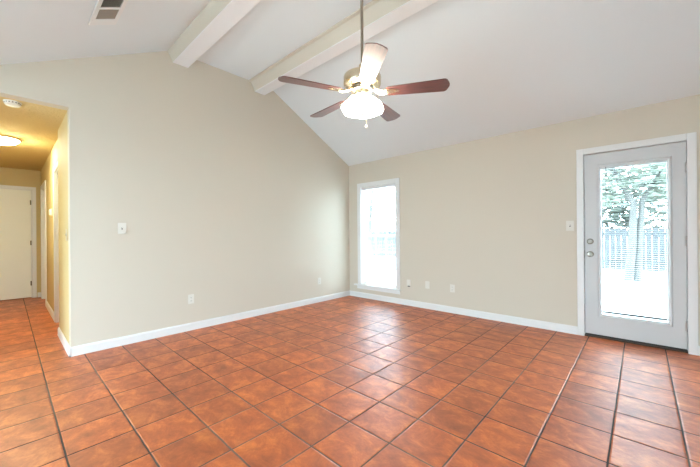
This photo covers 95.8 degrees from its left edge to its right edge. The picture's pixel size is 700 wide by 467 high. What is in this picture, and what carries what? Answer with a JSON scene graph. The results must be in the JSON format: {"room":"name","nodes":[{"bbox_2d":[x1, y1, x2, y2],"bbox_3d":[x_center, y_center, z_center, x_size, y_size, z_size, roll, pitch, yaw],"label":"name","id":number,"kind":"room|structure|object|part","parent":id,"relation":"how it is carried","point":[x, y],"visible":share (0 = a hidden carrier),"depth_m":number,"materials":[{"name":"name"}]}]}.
{"room":"empty living room","nodes":[
{"label":"empty living room","id":0,"kind":"room"},
{"bbox_2d":[0,167,40,296],"bbox_3d":[-6.383,0.011,5.800,0.120,2.440,1.290,0,0,43],"label":"wall","id":1,"kind":"structure","parent":0,"point":[8,176],"depth_m":6.06,"materials":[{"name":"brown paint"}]},
{"bbox_2d":[0,185,36,299],"bbox_3d":[-6.389,0.174,5.772,0.127,2.115,0.940,0,0,43],"label":"door","id":2,"kind":"structure","parent":1,"relation":"in","point":[18,250],"depth_m":5.91,"materials":[{"name":"white paint"}]},
{"bbox_2d":[0,96,66,170],"bbox_3d":[-4.813,-1.270,4.319,4.450,0.100,1.490,0,0,43],"label":"ceiling","id":3,"kind":"structure","parent":0,"point":[37,126],"depth_m":3.84,"materials":[{"name":"brown"}]},
{"bbox_2d":[0,134,21,144],"bbox_3d":[-4.421,-1.178,4.013,0.350,0.090,0.350,0,0,43],"label":"ceiling light","id":4,"kind":"object","parent":3,"relation":"attached to","point":[4,139],"visible":1,"depth_m":3.99,"materials":[{"name":"white glass"}]},
{"bbox_2d":[3,99,21,107],"bbox_3d":[-3.160,-1.214,2.962,0.124,0.039,0.124,0,0,43],"label":"smoke detector","id":5,"kind":"object","parent":3,"relation":"attached to","point":[8,102],"visible":1,"depth_m":2.93,"materials":[{"name":"beige plastic"}]},
{"bbox_2d":[41,112,68,342],"bbox_3d":[-4.366,-0.004,4.705,4.330,2.440,0.169,0,0,43],"label":"wall","id":6,"kind":"structure","parent":0,"point":[59,152],"depth_m":3.62,"materials":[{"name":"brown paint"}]},
{"bbox_2d":[40,180,46,305],"bbox_3d":[-5.416,0.166,5.683,0.992,2.116,0.150,0,0,43],"label":"door","id":7,"kind":"structure","parent":6,"relation":"in","point":[43,186],"depth_m":5.92,"materials":[{"name":"white paint"}]},
{"bbox_2d":[46,301,53,319],"bbox_3d":[-4.581,1.172,4.832,1.370,0.092,0.016,0,0,43],"label":"baseboard","id":8,"kind":"structure","parent":6,"relation":"attached to","point":[48,306],"depth_m":4.78,"materials":[{"name":"white paint"}]},
{"bbox_2d":[53,161,58,322],"bbox_3d":[-3.698,0.153,4.102,0.902,2.116,0.150,0,0,43],"label":"door","id":9,"kind":"structure","parent":6,"relation":"in","point":[55,168],"depth_m":4.31,"materials":[{"name":"white paint"}]},
{"bbox_2d":[58,327,70,356],"bbox_3d":[-3.100,1.161,3.423,1.016,0.092,0.016,0,0,43],"label":"baseboard","id":10,"kind":"structure","parent":6,"relation":"attached to","point":[61,336],"depth_m":3.32,"materials":[{"name":"white paint"}]},
{"bbox_2d":[0,51,349,346],"bbox_3d":[-2.351,-0.554,3.614,0.120,3.510,7.040,0,0,43],"label":"wall","id":11,"kind":"structure","parent":0,"point":[224,195],"depth_m":3.85,"materials":[{"name":"beige paint"}]},
{"bbox_2d":[118,223,125,233],"bbox_3d":[-2.450,-0.055,3.401,0.018,0.118,0.076,0,0,43],"label":"light switch","id":12,"kind":"object","parent":11,"relation":"attached to","point":[121,226],"visible":1,"depth_m":3.40,"materials":[{"name":"beige plastic"}]},
{"bbox_2d":[188,294,193,303],"bbox_3d":[-1.971,0.813,3.921,0.009,0.114,0.070,0,0,43],"label":"wall outlet","id":13,"kind":"object","parent":11,"relation":"attached to","point":[190,297],"visible":1,"depth_m":3.92,"materials":[{"name":"beige plastic"}]},
{"bbox_2d":[69,290,349,356],"bbox_3d":[-1.369,1.147,4.567,0.016,0.092,4.044,0,0,43],"label":"baseboard","id":14,"kind":"structure","parent":11,"relation":"attached to","point":[120,341],"depth_m":3.89,"materials":[{"name":"white paint"}]},
{"bbox_2d":[167,0,260,67],"bbox_3d":[0.332,-2.157,1.581,6.600,0.185,0.267,0,0,43],"label":"beam","id":15,"kind":"structure","parent":11,"relation":"attached to","point":[218,17],"depth_m":3.20,"materials":[{"name":"white paint"}]},
{"bbox_3d":[0.275,-2.155,1.518,6.598,0.161,0.097,0,0,43],"label":"crown moulding","id":16,"kind":"part","parent":15,"relation":"part of","materials":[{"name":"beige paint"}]},
{"bbox_2d":[249,0,437,94],"bbox_3d":[1.068,-2.165,2.381,6.600,0.180,0.260,0,0,43],"label":"beam","id":17,"kind":"structure","parent":11,"relation":"attached to","point":[378,15],"depth_m":3.43,"materials":[{"name":"white paint"}]},
{"bbox_2d":[0,296,699,466],"bbox_3d":[-0.973,1.230,3.480,11.370,0.080,5.390,0,0,43],"label":"floor","id":18,"kind":"structure","parent":0,"point":[347,381],"depth_m":2.29,"materials":[{"name":"tile"}]},
{"bbox_2d":[0,0,699,165],"bbox_3d":[0.065,-1.798,1.288,6.600,1.060,6.900,0,0,43],"label":"ceiling","id":19,"kind":"structure","parent":0,"point":[510,66],"depth_m":3.21,"materials":[{"name":"white paint"}]},
{"bbox_2d":[88,0,127,24],"bbox_3d":[-1.904,-1.775,2.501,0.530,0.107,0.186,0,0,43],"label":"ceiling vent","id":20,"kind":"object","parent":19,"relation":"in","point":[106,12],"visible":1,"depth_m":2.52,"materials":[{"name":"white metal"}]},
{"bbox_2d":[278,0,449,128],"bbox_3d":[0.086,-1.539,2.687,1.317,1.331,1.333,0,0,43],"label":"ceiling fan","id":21,"kind":"object","parent":19,"relation":"hanging from","point":[362,81],"visible":1,"depth_m":2.54,"materials":[{"name":"brown metal"}]},
{"bbox_3d":[-0.307,-1.167,2.469,0.505,0.006,0.154,0,11,-23],"label":"blade","id":22,"kind":"part","parent":21,"relation":"part of","materials":[{"name":"brown wood"}]},
{"bbox_3d":[-0.192,-1.168,2.983,0.154,0.006,0.505,-15,10,-40],"label":"blade","id":23,"kind":"part","parent":21,"relation":"part of","materials":[{"name":"brown wood"}]},
{"bbox_3d":[0.105,-1.076,2.647,0.365,0.156,0.344,0,0,43],"label":"lamp shade","id":24,"kind":"part","parent":21,"relation":"part of","materials":[{"name":"white glass"}]},
{"bbox_3d":[0.146,-1.170,2.201,0.154,0.006,0.505,11,-1,-5],"label":"blade","id":25,"kind":"part","parent":21,"relation":"part of","materials":[{"name":"brown wood"}]},
{"bbox_3d":[0.332,-1.172,3.032,0.154,0.006,0.505,-13,-6,30],"label":"blade","id":26,"kind":"part","parent":21,"relation":"part of","materials":[{"name":"brown wood"}]},
{"bbox_3d":[0.540,-1.173,2.549,0.505,0.006,0.154,0,-11,13],"label":"blade","id":27,"kind":"part","parent":21,"relation":"part of","materials":[{"name":"brown wood"}]},
{"bbox_2d":[349,94,699,345],"bbox_3d":[2.505,-0.146,3.837,6.720,2.620,0.140,0,0,43],"label":"wall","id":28,"kind":"structure","parent":0,"point":[486,218],"depth_m":4.20,"materials":[{"name":"beige paint"}]},
{"bbox_2d":[354,178,400,293],"bbox_3d":[0.502,0.046,5.646,1.022,1.947,0.191,0,0,43],"label":"window","id":29,"kind":"structure","parent":28,"relation":"in","point":[362,217],"depth_m":5.74,"materials":[{"name":"white paint"}]},
{"bbox_2d":[362,184,395,286],"bbox_3d":[0.517,0.034,5.622,0.745,1.748,0.044,0,0,43],"label":"window blind","id":30,"kind":"object","parent":29,"relation":"attached to","point":[391,185],"visible":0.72,"depth_m":5.62,"materials":[{"name":"white plastic"}]},
{"bbox_3d":[0.519,0.042,5.625,0.566,1.708,0.028,0,0,43],"label":"ladder cord","id":31,"kind":"part","parent":30,"relation":"part of","materials":[{"name":"white plastic"}]},
{"bbox_3d":[0.571,-0.392,5.685,0.755,0.901,0.026,0,0,43],"label":"sash","id":32,"kind":"part","parent":29,"relation":"part of","materials":[{"name":"glass"}]},
{"bbox_3d":[0.557,0.476,5.662,0.755,0.915,0.026,0,0,43],"label":"sash","id":33,"kind":"part","parent":29,"relation":"part of","materials":[{"name":"clear glass"}]},
{"bbox_2d":[425,281,429,288],"bbox_3d":[1.208,0.804,4.938,0.072,0.115,0.007,0,0,43],"label":"blank plate","id":34,"kind":"object","parent":28,"relation":"attached to","point":[426,282],"visible":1,"depth_m":4.93,"materials":[{"name":"beige plastic"}]},
{"bbox_2d":[450,284,454,292],"bbox_3d":[1.508,0.811,4.660,0.070,0.114,0.009,0,0,43],"label":"wall outlet","id":35,"kind":"object","parent":28,"relation":"attached to","point":[452,287],"visible":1,"depth_m":4.65,"materials":[{"name":"beige plastic"}]},
{"bbox_2d":[350,291,577,334],"bbox_3d":[1.310,1.127,4.840,3.556,0.092,0.016,0,0,43],"label":"baseboard","id":36,"kind":"structure","parent":28,"relation":"attached to","point":[558,327],"depth_m":4.40,"materials":[{"name":"white paint"}]},
{"bbox_2d":[566,221,573,230],"bbox_3d":[2.560,-0.090,3.681,0.076,0.118,0.018,0,0,43],"label":"light switch","id":37,"kind":"object","parent":28,"relation":"attached to","point":[569,224],"visible":1,"depth_m":3.68,"materials":[{"name":"beige plastic"}]},
{"bbox_2d":[576,132,697,354],"bbox_3d":[2.985,0.099,3.352,0.937,2.122,0.205,0,0,43],"label":"door","id":38,"kind":"structure","parent":28,"relation":"in","point":[680,333],"depth_m":3.23,"materials":[{"name":"white paint"}]},
{"bbox_3d":[2.685,0.231,3.538,0.066,0.066,0.072,0,0,43],"label":"knob","id":39,"kind":"part","parent":38,"relation":"part of","materials":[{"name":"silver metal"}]},
{"bbox_3d":[2.981,0.081,3.334,0.584,1.695,0.059,0,0,43],"label":"glass frame","id":40,"kind":"part","parent":38,"relation":"part of","materials":[{"name":"clear glass"}]},
{"bbox_3d":[2.996,0.867,3.341,0.509,0.022,0.014,0,0,43],"label":"blind rail","id":41,"kind":"part","parent":38,"relation":"part of","materials":[{"name":"grey plastic"}]},
{"label":"outside","id":42,"kind":"structure","parent":0,"visible":0},
{"bbox_2d":[367,243,667,321],"bbox_3d":[5.222,1.343,8.048,55.000,0.200,70.000,0,0,43],"label":"ground","id":43,"kind":"structure","parent":42,"point":[617,278],"depth_m":7.00,"materials":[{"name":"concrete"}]},
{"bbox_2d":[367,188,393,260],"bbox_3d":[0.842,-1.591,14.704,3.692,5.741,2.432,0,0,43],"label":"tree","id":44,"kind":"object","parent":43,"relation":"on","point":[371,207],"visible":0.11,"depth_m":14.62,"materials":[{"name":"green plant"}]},
{"bbox_2d":[367,228,666,271],"bbox_3d":[7.763,0.499,11.505,30.068,1.450,0.162,0,0,43],"label":"fence","id":45,"kind":"object","parent":43,"relation":"on","point":[650,236],"visible":0.07,"depth_m":10.35,"materials":[{"name":"white wood"}]},
{"bbox_2d":[601,162,666,280],"bbox_3d":[7.244,-1.027,8.266,3.874,4.526,2.281,0,0,43],"label":"tree","id":46,"kind":"object","parent":43,"relation":"on","point":[635,237],"visible":0.24,"depth_m":8.12,"materials":[{"name":"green plant"}]},
{"bbox_2d":[601,165,666,237],"bbox_3d":[9.362,-1.439,11.329,5.780,5.316,2.202,0,0,43],"label":"tree","id":47,"kind":"object","parent":43,"relation":"on","point":[618,212],"visible":0.22,"depth_m":10.80,"materials":[{"name":"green plant"}]}
]}

